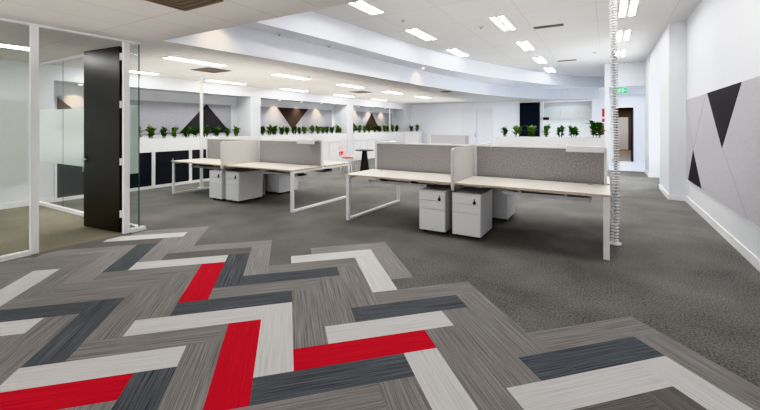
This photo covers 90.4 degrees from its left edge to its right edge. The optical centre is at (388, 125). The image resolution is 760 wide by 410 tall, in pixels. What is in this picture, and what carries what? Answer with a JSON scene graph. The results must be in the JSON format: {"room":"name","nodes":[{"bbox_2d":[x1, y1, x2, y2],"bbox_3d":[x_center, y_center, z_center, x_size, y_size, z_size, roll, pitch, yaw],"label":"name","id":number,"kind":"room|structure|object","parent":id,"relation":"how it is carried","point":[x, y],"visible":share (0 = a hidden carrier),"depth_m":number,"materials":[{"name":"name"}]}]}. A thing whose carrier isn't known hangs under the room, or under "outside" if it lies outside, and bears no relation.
{"room":"open-plan office","nodes":[
{"label":"open-plan office","id":0,"kind":"room"},
{"bbox_2d":[0,18,145,261],"bbox_3d":[-5.304,0.150,2.468,0.095,2.700,6.970,0,0,30],"label":"frame","id":1,"kind":"structure","parent":0,"point":[13,113],"depth_m":4.42,"materials":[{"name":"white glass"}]},
{"bbox_2d":[82,46,121,231],"bbox_3d":[-4.138,0.186,5.460,0.898,2.603,0.160,0,0,24],"label":"door","id":2,"kind":"structure","parent":1,"relation":"attached to","point":[102,159],"depth_m":5.43,"materials":[{"name":"black wood"}]},
{"bbox_2d":[0,59,410,203],"bbox_3d":[-4.800,0.150,11.316,0.770,2.700,22.800,0,0,30],"label":"wall","id":3,"kind":"structure","parent":0,"point":[246,102],"depth_m":10.32,"materials":[{"name":"white paint"}]},
{"bbox_2d":[0,197,53,209],"bbox_3d":[-8.378,1.450,4.335,0.015,0.100,7.130,0,0,30],"label":"baseboard","id":4,"kind":"structure","parent":3,"relation":"attached to","point":[48,200],"depth_m":6.99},
{"bbox_2d":[39,44,137,227],"bbox_3d":[-5.162,0.150,6.329,3.590,2.700,0.060,0,0,30],"label":"window","id":5,"kind":"structure","parent":3,"relation":"in","point":[61,131],"depth_m":6.71,"materials":[{"name":"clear glass"}]},
{"bbox_2d":[57,96,230,133],"bbox_3d":[-5.966,-0.220,9.830,0.030,0.840,4.260,0,0,30],"label":"acoustic pinboard","id":6,"kind":"object","parent":3,"relation":"attached to","point":[157,114],"visible":0.47,"depth_m":10.14,"materials":[{"name":"grey fabric"}]},
{"bbox_2d":[261,106,331,131],"bbox_3d":[-3.481,-0.230,14.134,0.030,0.860,4.200,0,0,30],"label":"acoustic pinboard","id":7,"kind":"object","parent":3,"relation":"attached to","point":[290,117],"visible":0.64,"depth_m":14.04,"materials":[{"name":"grey fabric"}]},
{"bbox_2d":[353,111,391,129],"bbox_3d":[-0.906,-0.240,18.594,0.030,0.880,4.300,0,0,30],"label":"acoustic pinboard","id":8,"kind":"object","parent":3,"relation":"attached to","point":[371,119],"visible":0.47,"depth_m":18.63,"materials":[{"name":"grey fabric"}]},
{"bbox_2d":[297,139,322,143],"bbox_3d":[-1.533,0.298,7.304,0.440,0.085,0.246,0,0,30],"label":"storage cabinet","id":9,"kind":"object","parent":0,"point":[299,141],"visible":1,"depth_m":7.21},
{"bbox_2d":[0,0,701,103],"bbox_3d":[0.069,-1.650,8.620,11.900,0.900,23.000,0,0,30],"label":"ceiling","id":10,"kind":"structure","parent":0,"point":[454,24],"depth_m":7.23,"materials":[{"name":"paint"}]},
{"bbox_2d":[0,43,28,50],"bbox_3d":[-5.837,-1.192,5.391,0.290,0.012,1.160,0,0,30],"label":"recessed light","id":11,"kind":"object","parent":10,"relation":"in","point":[1,44],"visible":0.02,"depth_m":5.70,"materials":[{"name":"white"}]},
{"bbox_2d":[130,70,158,74],"bbox_3d":[-5.644,-1.192,8.224,0.290,0.012,1.160,0,0,30],"label":"recessed light","id":12,"kind":"object","parent":10,"relation":"in","point":[131,71],"visible":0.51,"depth_m":8.43,"materials":[{"name":"white"}]},
{"bbox_2d":[145,0,223,10],"bbox_3d":[-2.004,-1.193,3.489,0.620,0.012,0.620,0,0,30],"label":"ceiling vent","id":13,"kind":"object","parent":10,"relation":"in","point":[184,5],"visible":1,"depth_m":3.66,"materials":[{"name":"brown metal"}]},
{"bbox_2d":[161,56,228,66],"bbox_3d":[-3.583,-1.192,7.034,0.290,0.012,1.160,0,0,30],"label":"recessed light","id":14,"kind":"object","parent":10,"relation":"in","point":[168,57],"visible":1,"depth_m":6.96,"materials":[{"name":"white"}]},
{"bbox_2d":[165,58,220,66],"bbox_3d":[-3.650,-1.194,7.073,0.095,0.006,1.120,0,0,30],"label":"diffuser","id":15,"kind":"object","parent":14,"relation":"attached to","point":[165,58],"depth_m":7.06,"materials":[{"name":"white"}]},
{"bbox_2d":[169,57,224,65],"bbox_3d":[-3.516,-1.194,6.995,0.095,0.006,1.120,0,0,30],"label":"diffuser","id":16,"kind":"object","parent":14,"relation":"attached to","point":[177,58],"depth_m":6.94,"materials":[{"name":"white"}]},
{"bbox_2d":[191,67,229,72],"bbox_3d":[-3.815,-1.193,8.092,0.620,0.012,0.550,0,0,30],"label":"ceiling vent","id":17,"kind":"object","parent":10,"relation":"in","point":[208,69],"visible":1,"depth_m":8.07,"materials":[{"name":"brown metal"}]},
{"bbox_2d":[203,80,244,84],"bbox_3d":[-4.444,-1.192,10.302,0.290,0.012,1.160,0,0,30],"label":"recessed light","id":18,"kind":"object","parent":10,"relation":"in","point":[203,80],"visible":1,"depth_m":10.29,"materials":[{"name":"white"}]},
{"bbox_2d":[269,73,309,79],"bbox_3d":[-2.358,-1.192,9.156,0.290,0.012,1.160,0,0,30],"label":"recessed light","id":19,"kind":"object","parent":10,"relation":"in","point":[277,74],"visible":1,"depth_m":9.07,"materials":[{"name":"white"}]},
{"bbox_2d":[282,88,309,91],"bbox_3d":[-3.144,-1.192,12.554,0.290,0.012,1.160,0,0,30],"label":"recessed light","id":20,"kind":"object","parent":10,"relation":"in","point":[282,88],"visible":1,"depth_m":12.62,"materials":[{"name":"white"}]},
{"bbox_2d":[335,84,365,87],"bbox_3d":[-1.133,-1.192,11.277,0.290,0.012,1.160,0,0,30],"label":"recessed light","id":21,"kind":"object","parent":10,"relation":"in","point":[347,85],"visible":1,"depth_m":11.11,"materials":[{"name":"white"}]},
{"bbox_2d":[349,1,384,14],"bbox_3d":[-0.487,-2.092,6.516,0.290,0.012,1.160,0,0,30],"label":"recessed light","id":22,"kind":"object","parent":10,"relation":"in","point":[361,5],"visible":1,"depth_m":6.65,"materials":[{"name":"white"}]},
{"bbox_2d":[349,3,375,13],"bbox_3d":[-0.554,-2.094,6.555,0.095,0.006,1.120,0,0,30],"label":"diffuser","id":23,"kind":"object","parent":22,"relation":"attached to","point":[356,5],"depth_m":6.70,"materials":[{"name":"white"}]},
{"bbox_2d":[358,1,382,12],"bbox_3d":[-0.420,-2.094,6.478,0.095,0.006,1.120,0,0,30],"label":"diffuser","id":24,"kind":"object","parent":22,"relation":"attached to","point":[362,3],"depth_m":6.64,"materials":[{"name":"white"}]},
{"bbox_2d":[405,28,435,40],"bbox_3d":[0.748,-2.092,8.656,0.290,0.012,1.160,0,0,30],"label":"recessed light","id":25,"kind":"object","parent":10,"relation":"in","point":[415,31],"visible":1,"depth_m":8.62,"materials":[{"name":"white"}]},
{"bbox_2d":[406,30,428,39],"bbox_3d":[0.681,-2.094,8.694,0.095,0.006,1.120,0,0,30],"label":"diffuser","id":26,"kind":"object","parent":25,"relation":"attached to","point":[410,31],"depth_m":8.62,"materials":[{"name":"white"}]},
{"bbox_2d":[412,29,434,39],"bbox_3d":[0.815,-2.094,8.617,0.095,0.006,1.120,0,0,30],"label":"diffuser","id":27,"kind":"object","parent":25,"relation":"attached to","point":[417,31],"depth_m":8.60,"materials":[{"name":"white"}]},
{"bbox_2d":[447,49,468,56],"bbox_3d":[1.978,-2.092,10.786,0.290,0.012,1.160,0,0,30],"label":"recessed light","id":28,"kind":"object","parent":10,"relation":"in","point":[454,51],"visible":1,"depth_m":10.72,"materials":[{"name":"white"}]},
{"bbox_2d":[489,15,515,30],"bbox_3d":[2.340,-2.092,7.713,0.290,0.012,1.160,0,0,30],"label":"recessed light","id":29,"kind":"object","parent":10,"relation":"in","point":[502,22],"visible":1,"depth_m":7.65,"materials":[{"name":"white"}]},
{"bbox_2d":[491,17,506,29],"bbox_3d":[2.273,-2.094,7.752,0.095,0.006,1.120,0,0,30],"label":"diffuser","id":30,"kind":"object","parent":29,"relation":"attached to","point":[496,20],"depth_m":7.67,"materials":[{"name":"white"}]},
{"bbox_2d":[499,16,514,29],"bbox_3d":[2.407,-2.094,7.675,0.095,0.006,1.120,0,0,30],"label":"diffuser","id":31,"kind":"object","parent":29,"relation":"attached to","point":[502,19],"depth_m":7.67,"materials":[{"name":"white"}]},
{"bbox_2d":[515,41,534,49],"bbox_3d":[3.575,-2.092,9.852,0.290,0.012,1.160,0,0,30],"label":"recessed light","id":32,"kind":"object","parent":10,"relation":"in","point":[525,45],"visible":1,"depth_m":9.79,"materials":[{"name":"white"}]},
{"bbox_2d":[517,42,527,49],"bbox_3d":[3.508,-2.094,9.891,0.095,0.006,1.120,0,0,30],"label":"diffuser","id":33,"kind":"object","parent":32,"relation":"attached to","point":[521,44],"depth_m":9.79,"materials":[{"name":"white"}]},
{"bbox_2d":[524,41,533,49],"bbox_3d":[3.642,-2.094,9.814,0.095,0.006,1.120,0,0,30],"label":"diffuser","id":34,"kind":"object","parent":32,"relation":"attached to","point":[526,43],"depth_m":9.79,"materials":[{"name":"white"}]},
{"bbox_2d":[533,57,547,62],"bbox_3d":[4.805,-2.092,11.983,0.290,0.012,1.160,0,0,30],"label":"recessed light","id":35,"kind":"object","parent":10,"relation":"in","point":[537,59],"visible":1,"depth_m":12.01,"materials":[{"name":"white"}]},
{"bbox_2d":[533,24,563,28],"bbox_3d":[3.357,-2.093,7.934,0.580,0.012,0.160,0,0,30],"label":"ceiling vent","id":36,"kind":"object","parent":10,"relation":"in","point":[555,25],"visible":1,"depth_m":7.92,"materials":[{"name":"brown metal"}]},
{"bbox_2d":[615,49,626,56],"bbox_3d":[6.661,-2.092,10.877,0.290,0.012,1.160,0,0,30],"label":"recessed light","id":37,"kind":"object","parent":10,"relation":"in","point":[621,53],"visible":0.66,"depth_m":10.72,"materials":[{"name":"white"}]},
{"bbox_2d":[615,30,631,41],"bbox_3d":[5.446,-2.092,8.772,0.290,0.012,1.160,0,0,30],"label":"recessed light","id":38,"kind":"object","parent":10,"relation":"in","point":[624,35],"visible":0.87,"depth_m":8.71,"materials":[{"name":"white"}]},
{"bbox_2d":[616,31,621,40],"bbox_3d":[5.379,-2.094,8.811,0.095,0.006,1.120,0,0,30],"label":"diffuser","id":39,"kind":"object","parent":38,"relation":"attached to","point":[619,33],"depth_m":8.75,"materials":[{"name":"white"}]},
{"bbox_2d":[624,30,630,40],"bbox_3d":[5.513,-2.094,8.734,0.095,0.006,1.120,0,0,30],"label":"diffuser","id":40,"kind":"object","parent":38,"relation":"attached to","point":[627,33],"depth_m":8.62,"materials":[{"name":"white"}]},
{"bbox_2d":[618,0,639,17],"bbox_3d":[4.246,-2.092,6.694,0.290,0.012,1.160,0,0,30],"label":"recessed light","id":41,"kind":"object","parent":10,"relation":"in","point":[627,8],"visible":1,"depth_m":6.67,"materials":[{"name":"white"}]},
{"bbox_2d":[619,0,626,16],"bbox_3d":[4.179,-2.094,6.733,0.095,0.006,1.120,0,0,30],"label":"diffuser","id":42,"kind":"object","parent":41,"relation":"attached to","point":[622,3],"depth_m":6.71,"materials":[{"name":"white"}]},
{"bbox_2d":[629,0,637,15],"bbox_3d":[4.313,-2.094,6.655,0.095,0.006,1.120,0,0,30],"label":"diffuser","id":43,"kind":"object","parent":41,"relation":"attached to","point":[633,4],"depth_m":6.65,"materials":[{"name":"white"}]},
{"bbox_2d":[0,150,759,409],"bbox_3d":[2.406,1.498,12.467,12.100,0.004,32.000,0,0,30],"label":"floor","id":44,"kind":"structure","parent":0,"point":[217,304],"depth_m":3.05,"materials":[{"name":"carpet"}]},
{"bbox_2d":[54,163,83,201],"bbox_3d":[-6.554,1.050,7.952,0.456,0.900,0.940,0,0,30],"label":"base cabinet","id":45,"kind":"object","parent":44,"relation":"on","point":[68,179],"visible":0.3,"depth_m":7.64,"materials":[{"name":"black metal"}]},
{"bbox_2d":[130,151,153,191],"bbox_3d":[-6.084,1.050,8.766,0.456,0.900,0.940,0,0,30],"label":"base cabinet","id":46,"kind":"object","parent":44,"relation":"on","point":[146,157],"visible":0.32,"depth_m":8.91,"materials":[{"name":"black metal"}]},
{"bbox_2d":[154,149,190,187],"bbox_3d":[-5.616,1.050,9.576,0.456,0.900,0.930,0,0,30],"label":"base cabinet","id":47,"kind":"object","parent":44,"relation":"on","point":[162,159],"visible":0.62,"depth_m":9.42,"materials":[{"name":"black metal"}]},
{"bbox_2d":[155,151,172,184],"bbox_3d":[-5.549,1.030,9.292,0.018,0.796,0.421,0,0,30],"label":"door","id":48,"kind":"structure","parent":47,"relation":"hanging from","point":[163,164],"depth_m":9.27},
{"bbox_2d":[173,150,188,181],"bbox_3d":[-5.336,1.030,9.660,0.018,0.796,0.421,0,0,30],"label":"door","id":49,"kind":"structure","parent":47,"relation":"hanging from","point":[181,169],"depth_m":9.67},
{"bbox_2d":[140,136,250,151],"bbox_3d":[-5.605,0.450,9.592,0.440,0.300,4.730,0,0,30],"label":"planter box","id":50,"kind":"object","parent":47,"relation":"on","point":[177,143],"visible":0.34,"depth_m":9.49,"materials":[{"name":"white laminate"},{"name":"soil"}]},
{"bbox_2d":[144,124,156,136],"bbox_3d":[-5.812,0.148,9.173,0.277,0.379,0.358,0,0,-20],"label":"leafy plant","id":51,"kind":"object","parent":50,"relation":"on","point":[150,133],"visible":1,"depth_m":9.18,"materials":[{"name":"green plant"}]},
{"bbox_2d":[158,126,168,137],"bbox_3d":[-5.654,0.172,9.474,0.270,0.326,0.258,0,0,-35],"label":"leafy plant","id":52,"kind":"object","parent":50,"relation":"on","point":[163,129],"visible":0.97,"depth_m":9.43,"materials":[{"name":"green plant"}]},
{"bbox_2d":[170,126,178,137],"bbox_3d":[-5.484,0.153,9.627,0.252,0.359,0.239,0,0,40],"label":"leafy plant","id":53,"kind":"object","parent":50,"relation":"on","point":[174,129],"visible":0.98,"depth_m":9.61,"materials":[{"name":"green plant"}]},
{"bbox_2d":[183,126,191,137],"bbox_3d":[-5.305,0.167,9.916,0.265,0.336,0.298,0,0,5],"label":"leafy plant","id":54,"kind":"object","parent":50,"relation":"on","point":[186,131],"visible":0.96,"depth_m":9.90,"materials":[{"name":"green plant"}]},
{"bbox_2d":[190,125,199,136],"bbox_3d":[-5.238,0.157,10.196,0.300,0.363,0.287,0,0,38],"label":"leafy plant","id":55,"kind":"object","parent":50,"relation":"on","point":[195,130],"visible":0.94,"depth_m":10.16,"materials":[{"name":"green plant"}]},
{"bbox_2d":[203,125,210,136],"bbox_3d":[-5.071,0.154,10.459,0.289,0.366,0.325,0,0,-32],"label":"leafy plant","id":56,"kind":"object","parent":50,"relation":"on","point":[205,129],"visible":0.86,"depth_m":10.42,"materials":[{"name":"green plant"}]},
{"bbox_2d":[212,126,221,136],"bbox_3d":[-4.900,0.159,10.717,0.315,0.355,0.280,0,0,-22],"label":"leafy plant","id":57,"kind":"object","parent":50,"relation":"on","point":[216,130],"visible":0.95,"depth_m":10.71,"materials":[{"name":"green plant"}]},
{"bbox_2d":[231,126,240,135],"bbox_3d":[-4.549,0.158,11.221,0.260,0.356,0.336,0,0,-36],"label":"leafy plant","id":58,"kind":"object","parent":50,"relation":"on","point":[236,130],"visible":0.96,"depth_m":11.22,"materials":[{"name":"green plant"}]},
{"bbox_2d":[197,76,203,187],"bbox_3d":[-4.553,0.150,9.153,0.160,2.699,0.120,0,0,30],"label":"pole","id":59,"kind":"object","parent":44,"relation":"on","point":[201,77],"visible":0.89,"depth_m":9.13,"materials":[{"name":"metal"}]},
{"bbox_2d":[191,148,213,182],"bbox_3d":[-5.146,1.050,10.390,0.456,0.900,0.950,0,0,30],"label":"base cabinet","id":60,"kind":"object","parent":44,"relation":"on","point":[195,153],"visible":0.19,"depth_m":10.04,"materials":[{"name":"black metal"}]},
{"bbox_2d":[192,149,206,179],"bbox_3d":[-5.081,1.030,10.101,0.018,0.796,0.431,0,0,30],"label":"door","id":61,"kind":"structure","parent":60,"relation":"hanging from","point":[195,152],"depth_m":10.05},
{"bbox_2d":[209,168,245,200],"bbox_3d":[-3.344,1.198,7.808,0.394,0.605,0.604,0,0,30],"label":"pedestal","id":62,"kind":"object","parent":44,"relation":"on","point":[217,177],"visible":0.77,"depth_m":7.55,"materials":[{"name":"white metal"}]},
{"bbox_2d":[225,168,262,202],"bbox_3d":[-2.922,1.198,7.599,0.394,0.605,0.604,0,0,30],"label":"pedestal","id":63,"kind":"object","parent":44,"relation":"on","point":[242,184],"visible":1,"depth_m":7.42,"materials":[{"name":"white metal"}]},
{"bbox_2d":[171,138,349,212],"bbox_3d":[-2.817,0.893,8.150,3.630,1.213,1.840,0,0,30],"label":"desk","id":64,"kind":"object","parent":44,"relation":"on","point":[274,156],"visible":0.87,"depth_m":7.66,"materials":[{"name":"brown wood"}]},
{"bbox_2d":[191,164,220,168],"bbox_3d":[-3.952,0.862,8.367,1.047,0.137,0.244,0,0,30],"label":"cable tray","id":65,"kind":"object","parent":64,"relation":"on","point":[198,165],"depth_m":8.31,"materials":[{"name":"grey metal"}]},
{"bbox_2d":[258,170,306,176],"bbox_3d":[-2.062,0.862,7.276,1.047,0.137,0.244,0,0,30],"label":"cable tray","id":66,"kind":"object","parent":64,"relation":"on","point":[274,172],"depth_m":7.21,"materials":[{"name":"grey metal"}]},
{"bbox_2d":[314,169,331,171],"bbox_3d":[-1.682,0.862,7.934,1.047,0.137,0.244,0,0,30],"label":"cable tray","id":67,"kind":"object","parent":64,"relation":"on","point":[325,170],"depth_m":7.70,"materials":[{"name":"grey metal"}]},
{"bbox_2d":[267,171,297,193],"bbox_3d":[-2.399,1.198,8.544,0.394,0.605,0.604,0,0,30],"label":"pedestal","id":68,"kind":"object","parent":44,"relation":"on","point":[279,184],"visible":0.4,"depth_m":8.31,"materials":[{"name":"white metal"}]},
{"bbox_2d":[330,140,346,161],"bbox_3d":[-2.229,1.050,15.442,0.456,0.900,1.142,0,0,30],"label":"storage cabinet","id":69,"kind":"object","parent":44,"relation":"on","point":[334,145],"visible":0.5,"depth_m":15.21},
{"bbox_2d":[339,145,355,170],"bbox_3d":[-1.389,1.069,12.356,0.545,0.867,0.470,0,0,15],"label":"shell chair","id":70,"kind":"object","parent":44,"relation":"on","point":[342,154],"visible":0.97,"depth_m":12.44,"materials":[{"name":"plastic"}]},
{"bbox_2d":[353,139,367,160],"bbox_3d":[-1.436,1.050,16.816,0.456,0.900,1.170,0,0,30],"label":"storage cabinet","id":71,"kind":"object","parent":44,"relation":"on","point":[357,144],"visible":0.58,"depth_m":16.63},
{"bbox_2d":[353,132,403,139],"bbox_3d":[-0.557,0.450,18.335,0.440,0.300,4.680,0,0,30],"label":"planter box","id":72,"kind":"object","parent":71,"relation":"on","point":[372,135],"visible":0.75,"depth_m":17.84,"materials":[{"name":"laminate"}]},
{"bbox_2d":[355,149,373,170],"bbox_3d":[-0.795,1.139,12.283,0.610,0.722,0.610,0,0,30],"label":"cafe table","id":73,"kind":"object","parent":44,"relation":"on","point":[364,160],"visible":0.8,"depth_m":12.19,"materials":[{"name":"black plastic"}]},
{"bbox_2d":[368,138,380,158],"bbox_3d":[-0.851,1.050,17.829,0.456,0.900,1.170,0,0,30],"label":"storage cabinet","id":74,"kind":"object","parent":44,"relation":"on","point":[371,142],"visible":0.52,"depth_m":17.48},
{"bbox_2d":[393,137,403,142],"bbox_3d":[0.319,1.050,19.856,0.456,0.900,1.170,0,0,30],"label":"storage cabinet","id":75,"kind":"object","parent":44,"relation":"on","point":[398,138],"visible":0.19,"depth_m":19.82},
{"bbox_2d":[405,131,421,142],"bbox_3d":[1.305,0.900,20.250,0.850,1.200,0.380,0,0,30],"label":"planter box","id":76,"kind":"object","parent":44,"relation":"on","point":[410,137],"visible":0.57,"depth_m":20.06,"materials":[{"name":"laminate"}]},
{"bbox_2d":[419,184,458,233],"bbox_3d":[0.734,1.198,5.471,0.394,0.605,0.604,0,0,30],"label":"pedestal","id":77,"kind":"object","parent":44,"relation":"on","point":[435,200],"visible":0.86,"depth_m":5.24,"materials":[{"name":"white metal"}]},
{"bbox_2d":[430,134,469,143],"bbox_3d":[1.965,0.905,13.143,1.520,1.190,0.830,0,0,30],"label":"divider","id":78,"kind":"object","parent":44,"relation":"on","point":[434,138],"visible":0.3,"depth_m":13.44,"materials":[{"name":"white wood"}]},
{"bbox_2d":[452,186,491,239],"bbox_3d":[1.158,1.198,5.226,0.394,0.605,0.604,0,0,30],"label":"pedestal","id":79,"kind":"object","parent":44,"relation":"on","point":[471,206],"visible":1,"depth_m":5.01,"materials":[{"name":"white metal"}]},
{"bbox_2d":[345,142,609,259],"bbox_3d":[1.315,0.893,5.852,3.645,1.213,1.890,0,0,30],"label":"desk","id":80,"kind":"object","parent":44,"relation":"on","point":[552,169],"visible":0.98,"depth_m":5.44,"materials":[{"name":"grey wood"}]},
{"bbox_2d":[375,140,402,142],"bbox_3d":[-0.002,0.298,6.717,0.440,0.085,0.246,0,0,30],"label":"tray","id":81,"kind":"object","parent":80,"relation":"on","point":[401,141],"visible":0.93,"depth_m":6.66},
{"bbox_2d":[368,179,432,186],"bbox_3d":[0.176,0.862,6.070,1.054,0.137,0.244,0,0,30],"label":"cable tray","id":82,"kind":"object","parent":80,"relation":"on","point":[384,181],"depth_m":6.00,"materials":[{"name":"grey metal"}]},
{"bbox_2d":[503,190,591,201],"bbox_3d":[2.073,0.862,4.975,1.054,0.137,0.244,0,0,30],"label":"cable tray","id":83,"kind":"object","parent":80,"relation":"on","point":[509,192],"depth_m":4.91,"materials":[{"name":"grey metal"}]},
{"bbox_2d":[566,144,603,152],"bbox_3d":[2.600,0.298,5.004,0.440,0.085,0.246,0,0,30],"label":"tray","id":84,"kind":"object","parent":80,"relation":"on","point":[596,149],"visible":1,"depth_m":4.90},
{"bbox_2d":[483,187,514,220],"bbox_3d":[1.825,1.198,6.221,0.394,0.605,0.604,0,0,30],"label":"pedestal","id":85,"kind":"object","parent":44,"relation":"on","point":[503,206],"visible":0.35,"depth_m":5.94,"materials":[{"name":"white metal"}]},
{"bbox_2d":[495,136,605,147],"bbox_3d":[4.353,0.900,10.339,2.760,1.200,0.420,0,0,30],"label":"planter box","id":86,"kind":"object","parent":44,"relation":"on","point":[499,140],"visible":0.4,"depth_m":10.12,"materials":[{"name":"laminate"}]},
{"bbox_2d":[500,126,508,136],"bbox_3d":[3.341,0.171,10.904,0.260,0.328,0.271,0,0,-19],"label":"leafy plant","id":87,"kind":"object","parent":86,"relation":"on","point":[505,130],"visible":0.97,"depth_m":10.90,"materials":[{"name":"green plant"}]},
{"bbox_2d":[511,125,523,136],"bbox_3d":[3.648,0.154,10.725,0.357,0.356,0.342,0,0,8],"label":"leafy plant","id":88,"kind":"object","parent":86,"relation":"on","point":[516,127],"visible":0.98,"depth_m":10.67,"materials":[{"name":"green plant"}]},
{"bbox_2d":[525,125,537,136],"bbox_3d":[3.977,0.150,10.537,0.352,0.366,0.367,0,0,35],"label":"leafy plant","id":89,"kind":"object","parent":86,"relation":"on","point":[530,127],"visible":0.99,"depth_m":10.50,"materials":[{"name":"green plant"}]},
{"bbox_2d":[542,124,550,136],"bbox_3d":[4.316,0.134,10.345,0.270,0.405,0.284,0,0,21],"label":"leafy plant","id":90,"kind":"object","parent":86,"relation":"on","point":[546,128],"visible":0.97,"depth_m":10.32,"materials":[{"name":"green plant"}]},
{"bbox_2d":[556,125,565,136],"bbox_3d":[4.638,0.153,10.166,0.292,0.370,0.328,0,0,14],"label":"leafy plant","id":91,"kind":"object","parent":86,"relation":"on","point":[560,129],"visible":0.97,"depth_m":10.12,"materials":[{"name":"green plant"}]},
{"bbox_2d":[567,125,579,137],"bbox_3d":[4.908,0.158,10.006,0.366,0.350,0.306,0,0,23],"label":"leafy plant","id":92,"kind":"object","parent":86,"relation":"on","point":[574,131],"visible":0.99,"depth_m":9.97,"materials":[{"name":"green plant"}]},
{"bbox_2d":[587,119,604,137],"bbox_3d":[5.380,0.084,9.746,0.549,0.525,0.459,0,0,-40],"label":"leafy plant","id":93,"kind":"object","parent":86,"relation":"on","point":[594,130],"visible":1,"depth_m":9.66,"materials":[{"name":"green plant"}]},
{"bbox_2d":[609,0,621,245],"bbox_3d":[2.880,-0.298,4.804,0.155,3.597,0.155,0,0,-22],"label":"spine","id":94,"kind":"object","parent":44,"relation":"on","point":[612,3],"visible":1,"depth_m":4.78,"materials":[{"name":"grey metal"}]},
{"bbox_3d":[-3.943,1.050,12.474,0.456,0.900,1.142,0,0,30],"label":"storage cabinet","id":95,"kind":"object","parent":44,"relation":"on","visible":0},
{"bbox_2d":[261,133,346,141],"bbox_3d":[-3.085,0.450,13.957,0.440,0.300,4.570,0,0,30],"label":"planter box","id":96,"kind":"object","parent":95,"relation":"on","point":[326,136],"visible":0.6,"depth_m":13.96,"materials":[{"name":"laminate"}]},
{"bbox_2d":[266,124,273,134],"bbox_3d":[-3.918,0.138,12.381,0.276,0.395,0.263,0,0,3],"label":"leafy plant","id":97,"kind":"object","parent":96,"relation":"on","point":[270,127],"visible":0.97,"depth_m":12.36,"materials":[{"name":"green plant"}]},
{"bbox_2d":[411,88,644,161],"bbox_3d":[5.726,-0.350,18.518,12.000,3.700,0.200,0,0,30],"label":"wall","id":98,"kind":"structure","parent":0,"point":[443,118],"depth_m":18.42,"materials":[{"name":"paint"}]},
{"bbox_2d":[164,26,598,98],"bbox_3d":[2.243,-1.425,11.673,16.599,0.450,2.174,0,0,-42],"label":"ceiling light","id":99,"kind":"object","parent":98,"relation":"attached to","point":[236,39],"depth_m":8.26,"materials":[{"name":"white paint"}]},
{"bbox_2d":[239,11,604,88],"bbox_3d":[2.373,-1.875,11.522,16.599,0.450,2.538,0,0,-42],"label":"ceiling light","id":100,"kind":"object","parent":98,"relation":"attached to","point":[311,27],"depth_m":9.37,"materials":[{"name":"white paint"}]},
{"bbox_2d":[460,107,493,145],"bbox_3d":[4.440,0.280,19.070,1.740,2.440,0.130,0,0,30],"label":"door","id":101,"kind":"structure","parent":98,"relation":"in","point":[477,122],"depth_m":19.03,"materials":[{"name":"white paint"}]},
{"bbox_2d":[519,102,540,136],"bbox_3d":[6.643,0.185,17.827,1.000,2.630,0.080,0,0,30],"label":"door","id":102,"kind":"structure","parent":98,"relation":"in","point":[529,112],"depth_m":17.79,"materials":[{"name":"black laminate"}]},
{"bbox_2d":[543,117,548,123],"bbox_3d":[7.249,-0.260,17.396,0.260,0.320,0.160,0,0,30],"label":"wall dispenser","id":103,"kind":"object","parent":98,"relation":"attached to","point":[545,119],"visible":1,"depth_m":17.34,"materials":[{"name":"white plastic"}]},
{"bbox_2d":[542,99,592,136],"bbox_3d":[8.037,-0.320,17.051,2.090,1.720,0.030,0,0,30],"label":"trim","id":104,"kind":"structure","parent":98,"relation":"attached to","point":[579,99],"depth_m":17.10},
{"bbox_2d":[616,88,626,92],"bbox_3d":[7.749,-1.212,12.602,0.340,0.225,0.044,0,0,30],"label":"exit sign","id":105,"kind":"object","parent":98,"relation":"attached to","point":[620,90],"visible":0.79,"depth_m":12.56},
{"bbox_2d":[544,101,591,136],"bbox_3d":[8.570,0.125,17.973,2.690,2.750,1.700,0,0,30],"label":"wall","id":106,"kind":"structure","parent":0,"point":[582,125],"depth_m":18.63,"materials":[{"name":"white paint"}]},
{"bbox_2d":[544,106,591,118],"bbox_3d":[8.892,-0.640,18.532,2.470,0.600,0.190,0,0,30],"label":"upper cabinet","id":107,"kind":"object","parent":106,"relation":"attached to","point":[585,112],"visible":0.68,"depth_m":18.48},
{"bbox_2d":[605,64,608,169],"bbox_3d":[7.429,-0.310,12.858,0.130,3.620,0.200,0,0,30],"label":"trim","id":108,"kind":"structure","parent":0,"point":[606,65],"depth_m":12.76,"materials":[{"name":"white paint"}]},
{"bbox_2d":[616,108,632,149],"bbox_3d":[12.446,0.100,20.007,2.250,2.800,9.100,0,0,30],"label":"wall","id":109,"kind":"structure","parent":0,"point":[623,112],"depth_m":23.65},
{"bbox_2d":[618,117,627,149],"bbox_3d":[14.739,0.465,23.759,0.570,2.030,0.090,0,0,30],"label":"door","id":110,"kind":"structure","parent":109,"relation":"in","point":[623,121],"depth_m":23.71,"materials":[{"name":"white paint"}]},
{"bbox_2d":[612,106,634,161],"bbox_3d":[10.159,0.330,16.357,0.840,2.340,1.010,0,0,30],"label":"door frame","id":111,"kind":"structure","parent":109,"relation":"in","point":[612,106],"depth_m":16.00,"materials":[{"name":"wood"}]},
{"bbox_2d":[645,0,759,258],"bbox_3d":[4.954,-0.350,5.800,0.620,3.700,23.000,0,0,30],"label":"wall","id":112,"kind":"structure","parent":0,"point":[717,47],"depth_m":6.76,"materials":[{"name":"white paint"}]},
{"bbox_2d":[609,62,644,87],"bbox_3d":[9.093,-1.720,14.149,1.600,0.800,4.000,0,0,30],"label":"wall","id":113,"kind":"structure","parent":112,"relation":"attached to","point":[631,74],"depth_m":12.49,"materials":[{"name":"white paint"}]},
{"bbox_2d":[644,169,759,271],"bbox_3d":[3.831,1.445,4.024,0.488,0.110,18.800,0,0,30],"label":"baseboard","id":114,"kind":"structure","parent":112,"relation":"attached to","point":[734,242],"depth_m":5.36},
{"bbox_2d":[686,76,759,226],"bbox_3d":[4.355,0.260,4.820,0.030,1.546,5.903,0,0,30],"label":"wall panel","id":115,"kind":"object","parent":112,"relation":"attached to","point":[723,124],"visible":1,"depth_m":4.82,"materials":[{"name":"grey fabric"}]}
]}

